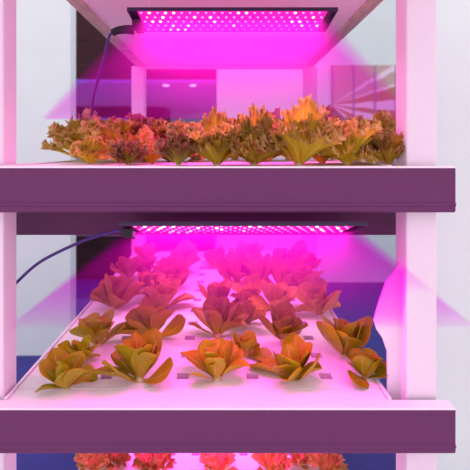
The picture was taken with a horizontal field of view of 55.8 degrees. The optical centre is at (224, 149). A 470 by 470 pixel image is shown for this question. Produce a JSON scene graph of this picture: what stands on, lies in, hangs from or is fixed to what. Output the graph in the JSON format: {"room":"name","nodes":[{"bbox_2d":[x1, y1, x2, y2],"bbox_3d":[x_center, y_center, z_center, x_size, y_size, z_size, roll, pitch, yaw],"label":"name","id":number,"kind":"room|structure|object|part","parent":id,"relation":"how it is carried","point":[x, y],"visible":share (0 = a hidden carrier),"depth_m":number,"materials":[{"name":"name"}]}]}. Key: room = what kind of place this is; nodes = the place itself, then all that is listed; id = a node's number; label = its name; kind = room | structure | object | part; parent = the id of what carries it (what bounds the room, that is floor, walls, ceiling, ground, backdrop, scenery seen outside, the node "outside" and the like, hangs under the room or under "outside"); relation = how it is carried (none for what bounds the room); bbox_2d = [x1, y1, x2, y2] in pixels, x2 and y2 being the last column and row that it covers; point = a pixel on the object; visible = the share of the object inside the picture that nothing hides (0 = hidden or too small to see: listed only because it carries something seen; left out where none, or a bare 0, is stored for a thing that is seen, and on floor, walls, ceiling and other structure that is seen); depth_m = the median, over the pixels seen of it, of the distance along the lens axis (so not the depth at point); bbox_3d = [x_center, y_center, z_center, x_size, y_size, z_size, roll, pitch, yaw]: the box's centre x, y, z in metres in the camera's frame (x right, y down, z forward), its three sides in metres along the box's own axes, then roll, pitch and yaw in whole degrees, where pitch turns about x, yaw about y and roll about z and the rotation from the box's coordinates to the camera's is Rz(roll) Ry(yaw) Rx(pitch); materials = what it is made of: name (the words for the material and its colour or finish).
{"room":"indoor vertical farm","nodes":[
{"label":"indoor vertical farm","id":0,"kind":"room"},
{"bbox_2d":[16,0,75,355],"bbox_3d":[-2.470,-0.350,2.750,3.060,3.200,0.100,0,0,0],"label":"wall","id":1,"kind":"structure","parent":0,"point":[45,29],"depth_m":2.70,"materials":[{"name":"white paint"}]},
{"bbox_2d":[76,107,170,120],"bbox_3d":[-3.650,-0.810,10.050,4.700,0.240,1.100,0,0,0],"label":"wall","id":2,"kind":"structure","parent":0,"point":[103,112],"depth_m":9.50,"materials":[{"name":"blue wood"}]},
{"bbox_2d":[76,112,208,159],"bbox_3d":[-2.500,0.160,11.050,7.000,2.180,0.100,0,0,0],"label":"wall","id":3,"kind":"structure","parent":0,"point":[196,117],"depth_m":11.00,"materials":[{"name":"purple paint"}]},
{"bbox_2d":[76,83,216,111],"bbox_3d":[-2.500,-0.955,8.575,7.000,0.050,4.850,0,0,0],"label":"ceiling","id":4,"kind":"structure","parent":0,"point":[176,97],"depth_m":7.58,"materials":[{"name":"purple paint"}]},
{"bbox_2d":[76,10,216,82],"bbox_3d":[-3.040,-1.765,6.075,5.920,1.670,0.150,0,0,0],"label":"structure","id":5,"kind":"structure","parent":0,"point":[90,43],"depth_m":6.00,"materials":[{"name":"brown wood"}]},
{"bbox_2d":[76,80,215,82],"bbox_3d":[-3.060,-0.927,5.992,5.880,0.045,0.015,0,0,0],"label":"light strip","id":6,"kind":"object","parent":5,"relation":"attached to","point":[77,81],"visible":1,"depth_m":5.99,"materials":[{"name":"grey"}]},
{"bbox_2d":[16,235,395,469],"bbox_3d":[-0.500,1.280,6.600,11.000,0.060,10.800,0,0,0],"label":"floor","id":7,"kind":"structure","parent":0,"point":[358,300],"depth_m":2.78,"materials":[{"name":"blue"}]},
{"bbox_2d":[76,235,214,278],"bbox_3d":[-2.060,1.022,4.509,3.920,0.455,0.482,0,0,0],"label":"base cabinet","id":8,"kind":"object","parent":7,"relation":"on","point":[94,257],"visible":0.23,"depth_m":4.28,"materials":[{"name":"brown wood"}]},
{"bbox_3d":[-1.278,1.032,4.290,0.755,0.375,0.017,0,0,0],"label":"door","id":9,"kind":"part","parent":8,"relation":"part of","materials":[{"name":"brown wood"}]},
{"bbox_2d":[76,235,214,235],"bbox_3d":[-2.060,0.812,4.515,3.920,0.035,0.470,0,0,0],"label":"countertop","id":10,"kind":"structure","parent":8,"relation":"on","point":[76,235],"depth_m":4.28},
{"bbox_3d":[-0.502,1.032,4.290,0.755,0.375,0.017,0,0,0],"label":"door","id":11,"kind":"part","parent":8,"relation":"part of","materials":[{"name":"brown wood"}]},
{"bbox_2d":[0,0,435,469],"bbox_3d":[-0.021,0.397,1.417,0.968,1.706,1.735,0,0,0],"label":"rack","id":12,"kind":"object","parent":7,"relation":"on","point":[404,318],"visible":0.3,"depth_m":0.95,"materials":[{"name":"white metal"}]},
{"bbox_3d":[-0.476,0.415,0.925,0.058,1.670,0.060,0,0,0],"label":"post","id":13,"kind":"part","parent":12,"relation":"part of","materials":[{"name":"white metal"}]},
{"bbox_3d":[-0.421,-0.436,1.383,0.042,0.040,1.665,0,0,0],"label":"rail","id":14,"kind":"part","parent":12,"relation":"part of","materials":[{"name":"white metal"}]},
{"bbox_3d":[-0.436,0.415,2.252,0.063,1.670,0.065,0,0,0],"label":"post","id":15,"kind":"part","parent":12,"relation":"part of","materials":[{"name":"white metal"}]},
{"bbox_2d":[78,453,325,469],"bbox_3d":[-0.035,1.010,1.527,0.960,0.091,1.346,0,0,0],"label":"tray","id":16,"kind":"object","parent":12,"relation":"on","point":[185,461],"visible":0.03,"depth_m":1.36,"materials":[{"name":"white plastic"}]},
{"bbox_2d":[73,453,115,469],"bbox_3d":[-0.388,0.931,1.332,0.126,0.081,0.119,0,0,3],"label":"lettuce","id":17,"kind":"object","parent":16,"relation":"on","point":[91,461],"visible":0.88,"depth_m":1.32,"materials":[{"name":"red plant"}]},
{"bbox_2d":[103,453,131,468],"bbox_3d":[-0.328,0.942,1.358,0.079,0.055,0.089,0,0,-45],"label":"lettuce","id":18,"kind":"object","parent":16,"relation":"on","point":[120,458],"visible":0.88,"depth_m":1.35,"materials":[{"name":"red plant"}]},
{"bbox_2d":[132,453,176,469],"bbox_3d":[-0.202,0.927,1.327,0.132,0.090,0.119,0,0,16],"label":"lettuce","id":19,"kind":"object","parent":16,"relation":"on","point":[143,461],"visible":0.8,"depth_m":1.30,"materials":[{"name":"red plant"}]},
{"bbox_2d":[199,453,238,469],"bbox_3d":[-0.018,0.932,1.332,0.120,0.077,0.113,0,0,-1],"label":"lettuce","id":20,"kind":"object","parent":16,"relation":"on","point":[216,461],"visible":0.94,"depth_m":1.32,"materials":[{"name":"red plant"}]},
{"bbox_2d":[251,453,292,469],"bbox_3d":[0.140,0.932,1.324,0.112,0.078,0.127,0,0,-39],"label":"lettuce","id":21,"kind":"object","parent":16,"relation":"on","point":[270,461],"visible":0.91,"depth_m":1.31,"materials":[{"name":"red plant"}]},
{"bbox_2d":[289,453,308,469],"bbox_3d":[0.225,0.943,1.354,0.069,0.053,0.079,0,0,37],"label":"lettuce","id":22,"kind":"object","parent":16,"relation":"on","point":[298,458],"visible":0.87,"depth_m":1.35,"materials":[{"name":"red plant"}]},
{"bbox_2d":[303,453,348,469],"bbox_3d":[0.305,0.931,1.331,0.126,0.081,0.119,0,0,-21],"label":"lettuce","id":23,"kind":"object","parent":16,"relation":"on","point":[328,461],"visible":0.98,"depth_m":1.32,"materials":[{"name":"green plant"}]},
{"bbox_2d":[90,0,337,117],"bbox_3d":[-0.080,-0.195,1.092,0.695,0.450,0.224,0,0,12],"label":"lamp","id":24,"kind":"object","parent":12,"relation":"hanging from","point":[144,19],"visible":0.95,"depth_m":1.06,"materials":[{"name":"black metal"}]},
{"bbox_3d":[-0.338,-0.127,1.161,0.022,0.315,0.250,0,0,-31],"label":"cord","id":25,"kind":"part","parent":24,"relation":"part of","materials":[{"name":"plastic"}]},
{"bbox_2d":[132,18,144,33],"bbox_3d":[-0.212,-0.304,1.090,0.020,0.016,0.062,0,-6,0],"label":"socket","id":26,"kind":"object","parent":24,"relation":"attached to","point":[138,24],"depth_m":1.07,"materials":[{"name":"black plastic"}]},
{"bbox_3d":[0.000,-0.435,1.415,0.800,0.029,1.730,0,0,0],"label":"panel","id":27,"kind":"part","parent":12,"relation":"part of","materials":[{"name":"white metal"}]},
{"bbox_2d":[0,251,455,452],"bbox_3d":[-0.035,0.542,1.527,0.960,0.091,1.346,0,0,0],"label":"tray","id":28,"kind":"object","parent":12,"relation":"on","point":[250,410],"visible":0.5,"depth_m":0.86,"materials":[{"name":"white plastic"}]},
{"bbox_2d":[35,348,97,392],"bbox_3d":[-0.329,0.467,0.930,0.112,0.079,0.087,0,0,4],"label":"lettuce","id":29,"kind":"object","parent":28,"relation":"on","point":[65,370],"visible":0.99,"depth_m":0.93,"materials":[{"name":"green plant"}]},
{"bbox_2d":[57,335,100,360],"bbox_3d":[-0.337,0.474,1.046,0.090,0.061,0.087,0,0,20],"label":"lettuce","id":30,"kind":"object","parent":28,"relation":"on","point":[75,345],"visible":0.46,"depth_m":1.05,"materials":[{"name":"green plant"}]},
{"bbox_2d":[69,309,126,347],"bbox_3d":[-0.318,0.462,1.139,0.145,0.088,0.122,0,0,3],"label":"lettuce","id":31,"kind":"object","parent":28,"relation":"on","point":[97,326],"visible":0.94,"depth_m":1.11,"materials":[{"name":"green plant"}]},
{"bbox_2d":[90,273,144,309],"bbox_3d":[-0.351,0.445,1.402,0.152,0.126,0.150,0,0,31],"label":"lettuce","id":32,"kind":"object","parent":28,"relation":"on","point":[114,292],"visible":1,"depth_m":1.39,"materials":[{"name":"green plant"}]},
{"bbox_2d":[110,256,142,278],"bbox_3d":[-0.374,0.456,1.704,0.114,0.103,0.133,0,0,-5],"label":"lettuce","id":33,"kind":"object","parent":28,"relation":"on","point":[127,267],"visible":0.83,"depth_m":1.68,"materials":[{"name":"green plant"}]},
{"bbox_2d":[92,328,172,383],"bbox_3d":[-0.197,0.456,0.944,0.155,0.102,0.128,0,0,-28],"label":"lettuce","id":34,"kind":"object","parent":28,"relation":"on","point":[137,354],"visible":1,"depth_m":0.95,"materials":[{"name":"green plant"}]},
{"bbox_3d":[-0.184,0.487,0.961,0.023,0.039,0.022,-1,0,12],"label":"stem","id":35,"kind":"part","parent":34,"relation":"part of","materials":[{"name":"plant"}]},
{"bbox_2d":[134,243,159,258],"bbox_3d":[-0.350,0.462,1.994,0.108,0.089,0.111,0,0,43],"label":"lettuce","id":36,"kind":"object","parent":28,"relation":"on","point":[146,250],"visible":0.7,"depth_m":1.98,"materials":[{"name":"green plant"}]},
{"bbox_2d":[136,256,159,273],"bbox_3d":[-0.288,0.460,1.723,0.140,0.093,0.112,0,0,14],"label":"lettuce","id":37,"kind":"object","parent":28,"relation":"on","point":[145,265],"visible":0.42,"depth_m":1.70,"materials":[{"name":"green plant"}]},
{"bbox_2d":[114,293,185,336],"bbox_3d":[-0.199,0.453,1.166,0.137,0.109,0.168,0,0,43],"label":"lettuce","id":38,"kind":"object","parent":28,"relation":"on","point":[152,312],"visible":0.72,"depth_m":1.17,"materials":[{"name":"green plant"}]},
{"bbox_2d":[136,270,166,297],"bbox_3d":[-0.244,0.456,1.488,0.104,0.103,0.136,0,0,6],"label":"lettuce","id":39,"kind":"object","parent":28,"relation":"on","point":[146,277],"visible":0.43,"depth_m":1.47,"materials":[{"name":"green plant"}]},
{"bbox_2d":[142,279,195,306],"bbox_3d":[-0.181,0.458,1.409,0.148,0.098,0.127,0,0,21],"label":"lettuce","id":40,"kind":"object","parent":28,"relation":"on","point":[168,289],"visible":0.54,"depth_m":1.38,"materials":[{"name":"green plant"}]},
{"bbox_2d":[151,253,188,285],"bbox_3d":[-0.181,0.443,1.587,0.140,0.132,0.143,0,0,-27],"label":"lettuce","id":41,"kind":"object","parent":28,"relation":"on","point":[174,267],"visible":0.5,"depth_m":1.59,"materials":[{"name":"green plant"}]},
{"bbox_2d":[156,240,199,268],"bbox_3d":[-0.194,0.447,1.852,0.146,0.123,0.209,0,0,-34],"label":"lettuce","id":42,"kind":"object","parent":28,"relation":"on","point":[185,248],"visible":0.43,"depth_m":1.82,"materials":[{"name":"green plant"}]},
{"bbox_2d":[202,245,225,264],"bbox_3d":[-0.049,0.462,1.917,0.106,0.088,0.139,0,0,-22],"label":"lettuce","id":43,"kind":"object","parent":28,"relation":"on","point":[219,250],"visible":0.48,"depth_m":1.88,"materials":[{"name":"green plant"}]},
{"bbox_2d":[180,337,250,381],"bbox_3d":[-0.023,0.464,0.975,0.152,0.084,0.111,-1,0,-4],"label":"lettuce","id":44,"kind":"object","parent":28,"relation":"on","point":[216,357],"visible":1,"depth_m":0.97,"materials":[{"name":"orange plant"}]},
{"bbox_3d":[-0.018,0.489,0.965,0.022,0.032,0.021,-1,0,-4],"label":"stem","id":45,"kind":"part","parent":44,"relation":"part of","materials":[{"name":"plant"}]},
{"bbox_2d":[190,296,248,337],"bbox_3d":[-0.021,0.455,1.201,0.173,0.104,0.126,0,-2,15],"label":"lettuce","id":46,"kind":"object","parent":28,"relation":"on","point":[217,314],"visible":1,"depth_m":1.19,"materials":[{"name":"green plant"}]},
{"bbox_3d":[-0.019,0.487,1.188,0.025,0.040,0.024,0,-2,15],"label":"stem","id":47,"kind":"part","parent":46,"relation":"part of","materials":[{"name":"plant"}]},
{"bbox_2d":[197,280,241,303],"bbox_3d":[0.001,0.458,1.385,0.155,0.097,0.122,0,0,41],"label":"lettuce","id":48,"kind":"object","parent":28,"relation":"on","point":[215,289],"visible":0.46,"depth_m":1.37,"materials":[{"name":"green plant"}]},
{"bbox_2d":[212,250,248,283],"bbox_3d":[0.035,0.437,1.656,0.160,0.143,0.156,0,0,-35],"label":"lettuce","id":49,"kind":"object","parent":28,"relation":"on","point":[232,265],"visible":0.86,"depth_m":1.63,"materials":[{"name":"green plant"}]},
{"bbox_2d":[230,280,261,301],"bbox_3d":[0.081,0.467,1.462,0.099,0.078,0.147,0,0,36],"label":"lettuce","id":50,"kind":"object","parent":28,"relation":"on","point":[248,290],"visible":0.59,"depth_m":1.44,"materials":[{"name":"green plant"}]},
{"bbox_2d":[228,240,263,255],"bbox_3d":[0.094,0.447,1.894,0.136,0.123,0.158,0,0,15],"label":"lettuce","id":51,"kind":"object","parent":28,"relation":"on","point":[253,248],"visible":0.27,"depth_m":1.89,"materials":[{"name":"green plant"}]},
{"bbox_2d":[234,300,265,324],"bbox_3d":[0.060,0.469,1.270,0.118,0.073,0.091,0,0,6],"label":"lettuce","id":52,"kind":"object","parent":28,"relation":"on","point":[248,305],"visible":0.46,"depth_m":1.26,"materials":[{"name":"green plant"}]},
{"bbox_2d":[232,330,272,361],"bbox_3d":[0.063,0.474,1.066,0.101,0.062,0.072,0,0,40],"label":"lettuce","id":53,"kind":"object","parent":28,"relation":"on","point":[247,342],"visible":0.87,"depth_m":1.07,"materials":[{"name":"green plant"}]},
{"bbox_2d":[241,251,277,285],"bbox_3d":[0.104,0.445,1.641,0.148,0.129,0.178,0,0,-21],"label":"lettuce","id":54,"kind":"object","parent":28,"relation":"on","point":[259,266],"visible":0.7,"depth_m":1.59,"materials":[{"name":"green plant"}]},
{"bbox_2d":[248,280,296,310],"bbox_3d":[0.155,0.456,1.395,0.132,0.102,0.137,0,0,40],"label":"lettuce","id":55,"kind":"object","parent":28,"relation":"on","point":[276,293],"visible":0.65,"depth_m":1.39,"materials":[{"name":"green plant"}]},
{"bbox_2d":[262,261,294,286],"bbox_3d":[0.200,0.451,1.590,0.113,0.113,0.121,0,0,25],"label":"lettuce","id":56,"kind":"object","parent":28,"relation":"on","point":[282,273],"visible":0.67,"depth_m":1.56,"materials":[{"name":"green plant"}]},
{"bbox_2d":[255,300,307,341],"bbox_3d":[0.162,0.456,1.169,0.123,0.100,0.132,0,0,-44],"label":"lettuce","id":57,"kind":"object","parent":28,"relation":"on","point":[285,322],"visible":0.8,"depth_m":1.16,"materials":[{"name":"green plant"}]},
{"bbox_2d":[271,247,296,265],"bbox_3d":[0.233,0.459,1.867,0.141,0.096,0.101,0,0,22],"label":"lettuce","id":58,"kind":"object","parent":28,"relation":"on","point":[281,253],"visible":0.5,"depth_m":1.83,"materials":[{"name":"green plant"}]},
{"bbox_2d":[250,334,321,381],"bbox_3d":[0.135,0.465,0.980,0.116,0.083,0.165,0,0,-37],"label":"lettuce","id":59,"kind":"object","parent":28,"relation":"on","point":[295,352],"visible":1,"depth_m":0.97,"materials":[{"name":"green plant"}]},
{"bbox_2d":[284,240,310,265],"bbox_3d":[0.295,0.448,1.893,0.113,0.120,0.175,0,0,-12],"label":"lettuce","id":60,"kind":"object","parent":28,"relation":"on","point":[299,249],"visible":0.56,"depth_m":1.85,"materials":[{"name":"green plant"}]},
{"bbox_2d":[288,263,326,286],"bbox_3d":[0.281,0.458,1.574,0.138,0.099,0.113,0,0,34],"label":"lettuce","id":61,"kind":"object","parent":28,"relation":"on","point":[303,273],"visible":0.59,"depth_m":1.55,"materials":[{"name":"green plant"}]},
{"bbox_2d":[305,252,321,269],"bbox_3d":[0.366,0.468,1.864,0.080,0.072,0.079,0,0,-10],"label":"lettuce","id":62,"kind":"object","parent":28,"relation":"on","point":[313,261],"visible":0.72,"depth_m":1.84,"materials":[{"name":"green plant"}]},
{"bbox_2d":[295,282,340,314],"bbox_3d":[0.281,0.460,1.349,0.144,0.094,0.117,0,0,12],"label":"lettuce","id":63,"kind":"object","parent":28,"relation":"on","point":[313,297],"visible":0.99,"depth_m":1.34,"materials":[{"name":"green plant"}]},
{"bbox_2d":[316,314,372,358],"bbox_3d":[0.297,0.456,1.091,0.130,0.104,0.164,0,0,24],"label":"lettuce","id":64,"kind":"object","parent":28,"relation":"on","point":[342,335],"visible":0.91,"depth_m":1.06,"materials":[{"name":"green plant"}]},
{"bbox_2d":[346,348,389,387],"bbox_3d":[0.306,0.471,0.973,0.101,0.067,0.105,0,0,-8],"label":"lettuce","id":65,"kind":"object","parent":28,"relation":"on","point":[365,364],"visible":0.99,"depth_m":0.96,"materials":[{"name":"green plant"}]},
{"bbox_2d":[0,157,455,211],"bbox_3d":[-0.035,0.075,1.527,0.960,0.091,1.346,0,0,0],"label":"tray","id":66,"kind":"object","parent":12,"relation":"on","point":[277,185],"visible":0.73,"depth_m":0.86,"materials":[{"name":"white plastic"}]},
{"bbox_2d":[41,110,106,161],"bbox_3d":[-0.370,-0.039,1.239,0.239,0.155,0.235,0,0,40],"label":"lettuce","id":67,"kind":"object","parent":66,"relation":"on","point":[64,137],"visible":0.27,"depth_m":1.21,"materials":[{"name":"green plant"}]},
{"bbox_2d":[69,129,113,163],"bbox_3d":[-0.302,-0.007,1.013,0.101,0.085,0.118,0,0,-16],"label":"lettuce","id":68,"kind":"object","parent":66,"relation":"on","point":[93,148],"visible":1,"depth_m":1.00,"materials":[{"name":"green plant"}]},
{"bbox_2d":[83,107,111,159],"bbox_3d":[-0.383,-0.051,1.474,0.237,0.179,0.241,0,0,43],"label":"lettuce","id":69,"kind":"object","parent":66,"relation":"on","point":[88,111],"visible":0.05,"depth_m":1.43,"materials":[{"name":"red plant"}]},
{"bbox_2d":[76,114,153,162],"bbox_3d":[-0.275,-0.029,1.155,0.235,0.132,0.218,0,0,20],"label":"lettuce","id":70,"kind":"object","parent":66,"relation":"on","point":[110,131],"visible":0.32,"depth_m":1.10,"materials":[{"name":"green plant"}]},
{"bbox_2d":[107,138,149,164],"bbox_3d":[-0.206,0.004,0.957,0.089,0.062,0.101,0,0,-41],"label":"lettuce","id":71,"kind":"object","parent":66,"relation":"on","point":[128,152],"visible":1,"depth_m":0.94,"materials":[{"name":"red plant"}]},
{"bbox_2d":[102,112,171,161],"bbox_3d":[-0.225,-0.033,1.210,0.201,0.143,0.199,0,0,21],"label":"lettuce","id":72,"kind":"object","parent":66,"relation":"on","point":[139,120],"visible":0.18,"depth_m":1.20,"materials":[{"name":"red plant"}]},
{"bbox_2d":[139,136,163,163],"bbox_3d":[-0.173,0.000,1.041,0.094,0.071,0.100,0,0,-4],"label":"lettuce","id":73,"kind":"object","parent":66,"relation":"on","point":[151,158],"visible":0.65,"depth_m":1.02,"materials":[{"name":"green plant"}]},
{"bbox_2d":[147,117,193,161],"bbox_3d":[-0.157,-0.026,1.239,0.192,0.127,0.175,0,0,21],"label":"lettuce","id":74,"kind":"object","parent":66,"relation":"on","point":[179,125],"visible":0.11,"depth_m":1.19,"materials":[{"name":"green plant"}]},
{"bbox_2d":[152,122,201,165],"bbox_3d":[-0.100,-0.013,0.929,0.120,0.097,0.115,0,0,7],"label":"lettuce","id":75,"kind":"object","parent":66,"relation":"on","point":[178,147],"visible":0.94,"depth_m":0.91,"materials":[{"name":"red plant"}]},
{"bbox_2d":[16,212,367,284],"bbox_3d":[-0.093,0.209,0.915,0.736,0.174,0.124,0,0,0],"label":"lamp","id":76,"kind":"object","parent":66,"relation":"attached to","point":[129,229],"visible":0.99,"depth_m":0.89,"materials":[{"name":"black metal"}]},
{"bbox_3d":[-0.336,0.230,0.953,0.251,0.132,0.018,0,0,8],"label":"cord","id":77,"kind":"part","parent":76,"relation":"part of","materials":[{"name":"plastic"}]},
{"bbox_2d":[121,229,135,238],"bbox_3d":[-0.190,0.165,0.874,0.022,0.016,0.035,0,-17,0],"label":"socket","id":78,"kind":"object","parent":76,"relation":"attached to","point":[125,233],"depth_m":0.86,"materials":[{"name":"black plastic"}]},
{"bbox_2d":[181,121,204,161],"bbox_3d":[-0.080,-0.028,1.252,0.242,0.131,0.224,0,0,-6],"label":"lettuce","id":79,"kind":"object","parent":66,"relation":"on","point":[188,122],"visible":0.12,"depth_m":1.24,"materials":[{"name":"green plant"}]},
{"bbox_2d":[184,104,268,165],"bbox_3d":[-0.005,-0.031,0.940,0.180,0.136,0.154,0,0,-6],"label":"lettuce","id":80,"kind":"object","parent":66,"relation":"on","point":[213,145],"visible":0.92,"depth_m":0.90,"materials":[{"name":"green plant"}]},
{"bbox_2d":[230,156,240,159],"bbox_3d":[0.038,-0.036,1.439,0.223,0.148,0.205,0,0,-15],"label":"lettuce","id":81,"kind":"object","parent":66,"relation":"on","point":[235,157],"visible":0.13,"depth_m":1.44,"materials":[{"name":"green plant"}]},
{"bbox_2d":[209,103,286,165],"bbox_3d":[0.042,-0.030,0.945,0.180,0.134,0.177,0,0,31],"label":"lettuce","id":82,"kind":"object","parent":66,"relation":"on","point":[260,122],"visible":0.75,"depth_m":0.91,"materials":[{"name":"green plant"}]},
{"bbox_2d":[265,153,285,161],"bbox_3d":[0.110,-0.022,1.250,0.165,0.120,0.182,0,0,6],"label":"lettuce","id":83,"kind":"object","parent":66,"relation":"on","point":[281,154],"visible":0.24,"depth_m":1.25,"materials":[{"name":"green plant"}]},
{"bbox_2d":[270,107,290,159],"bbox_3d":[0.204,-0.048,1.415,0.227,0.173,0.215,0,0,-18],"label":"lettuce","id":84,"kind":"object","parent":66,"relation":"on","point":[276,112],"visible":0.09,"depth_m":1.38,"materials":[{"name":"green plant"}]},
{"bbox_2d":[266,94,346,165],"bbox_3d":[0.160,-0.038,0.937,0.185,0.152,0.195,0,0,15],"label":"lettuce","id":85,"kind":"object","parent":66,"relation":"on","point":[304,129],"visible":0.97,"depth_m":0.89,"materials":[{"name":"green plant"}]},
{"bbox_2d":[312,119,331,163],"bbox_3d":[0.226,-0.030,1.064,0.148,0.134,0.173,0,0,20],"label":"lettuce","id":86,"kind":"object","parent":66,"relation":"on","point":[320,159],"visible":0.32,"depth_m":1.04,"materials":[{"name":"green plant"}]},
{"bbox_2d":[324,104,341,159],"bbox_3d":[0.333,-0.052,1.397,0.194,0.181,0.227,0,0,8],"label":"lettuce","id":87,"kind":"object","parent":66,"relation":"on","point":[328,108],"visible":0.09,"depth_m":1.37,"materials":[{"name":"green plant"}]},
{"bbox_2d":[316,114,383,164],"bbox_3d":[0.261,-0.022,0.970,0.188,0.119,0.174,0,0,-27],"label":"lettuce","id":88,"kind":"object","parent":66,"relation":"on","point":[357,135],"visible":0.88,"depth_m":0.93,"materials":[{"name":"green plant"}]},
{"bbox_2d":[346,110,395,161],"bbox_3d":[0.428,-0.043,1.407,0.271,0.163,0.251,0,0,36],"label":"lettuce","id":89,"kind":"object","parent":66,"relation":"on","point":[361,119],"visible":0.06,"depth_m":1.38,"materials":[{"name":"green plant"}]},
{"bbox_2d":[361,109,395,163],"bbox_3d":[0.337,-0.029,1.081,0.189,0.133,0.186,0,0,18],"label":"lettuce","id":90,"kind":"object","parent":66,"relation":"on","point":[387,122],"visible":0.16,"depth_m":1.04,"materials":[{"name":"green plant"}]},
{"bbox_2d":[359,128,404,164],"bbox_3d":[0.347,-0.008,0.948,0.114,0.088,0.108,0,0,27],"label":"lettuce","id":91,"kind":"object","parent":66,"relation":"on","point":[387,148],"visible":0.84,"depth_m":0.93,"materials":[{"name":"green plant"}]},
{"bbox_3d":[0.430,0.415,2.252,0.065,1.670,0.065,0,0,0],"label":"post","id":92,"kind":"part","parent":12,"relation":"part of","materials":[{"name":"white metal"}]},
{"bbox_3d":[0.421,-0.436,1.383,0.042,0.040,1.665,0,0,0],"label":"rail","id":93,"kind":"part","parent":12,"relation":"part of","materials":[{"name":"white metal"}]},
{"bbox_3d":[0.340,0.381,0.929,0.058,0.293,0.008,0,0,0],"label":"bracket plate","id":94,"kind":"part","parent":12,"relation":"part of","materials":[{"name":"white paint"}]},
{"bbox_3d":[0.397,0.415,0.925,0.062,1.670,0.060,0,0,0],"label":"post","id":95,"kind":"part","parent":12,"relation":"part of","materials":[{"name":"white metal"}]},
{"bbox_2d":[217,0,395,281],"bbox_3d":[2.211,-0.350,4.260,4.578,3.200,0.120,0,0,0],"label":"wall","id":96,"kind":"structure","parent":0,"point":[345,258],"depth_m":4.20,"materials":[{"name":"white paint"}]},
{"bbox_2d":[331,65,395,165],"bbox_3d":[1.312,-0.138,4.193,0.620,1.325,0.012,0,0,0],"label":"print","id":97,"kind":"object","parent":96,"relation":"attached to","point":[364,90],"visible":0.21,"depth_m":4.19},
{"bbox_2d":[436,0,469,469],"bbox_3d":[2.281,-0.350,1.400,3.438,3.200,0.100,0,0,0],"label":"wall","id":98,"kind":"structure","parent":0,"point":[452,16],"depth_m":1.35,"materials":[{"name":"white paint"}]}
]}

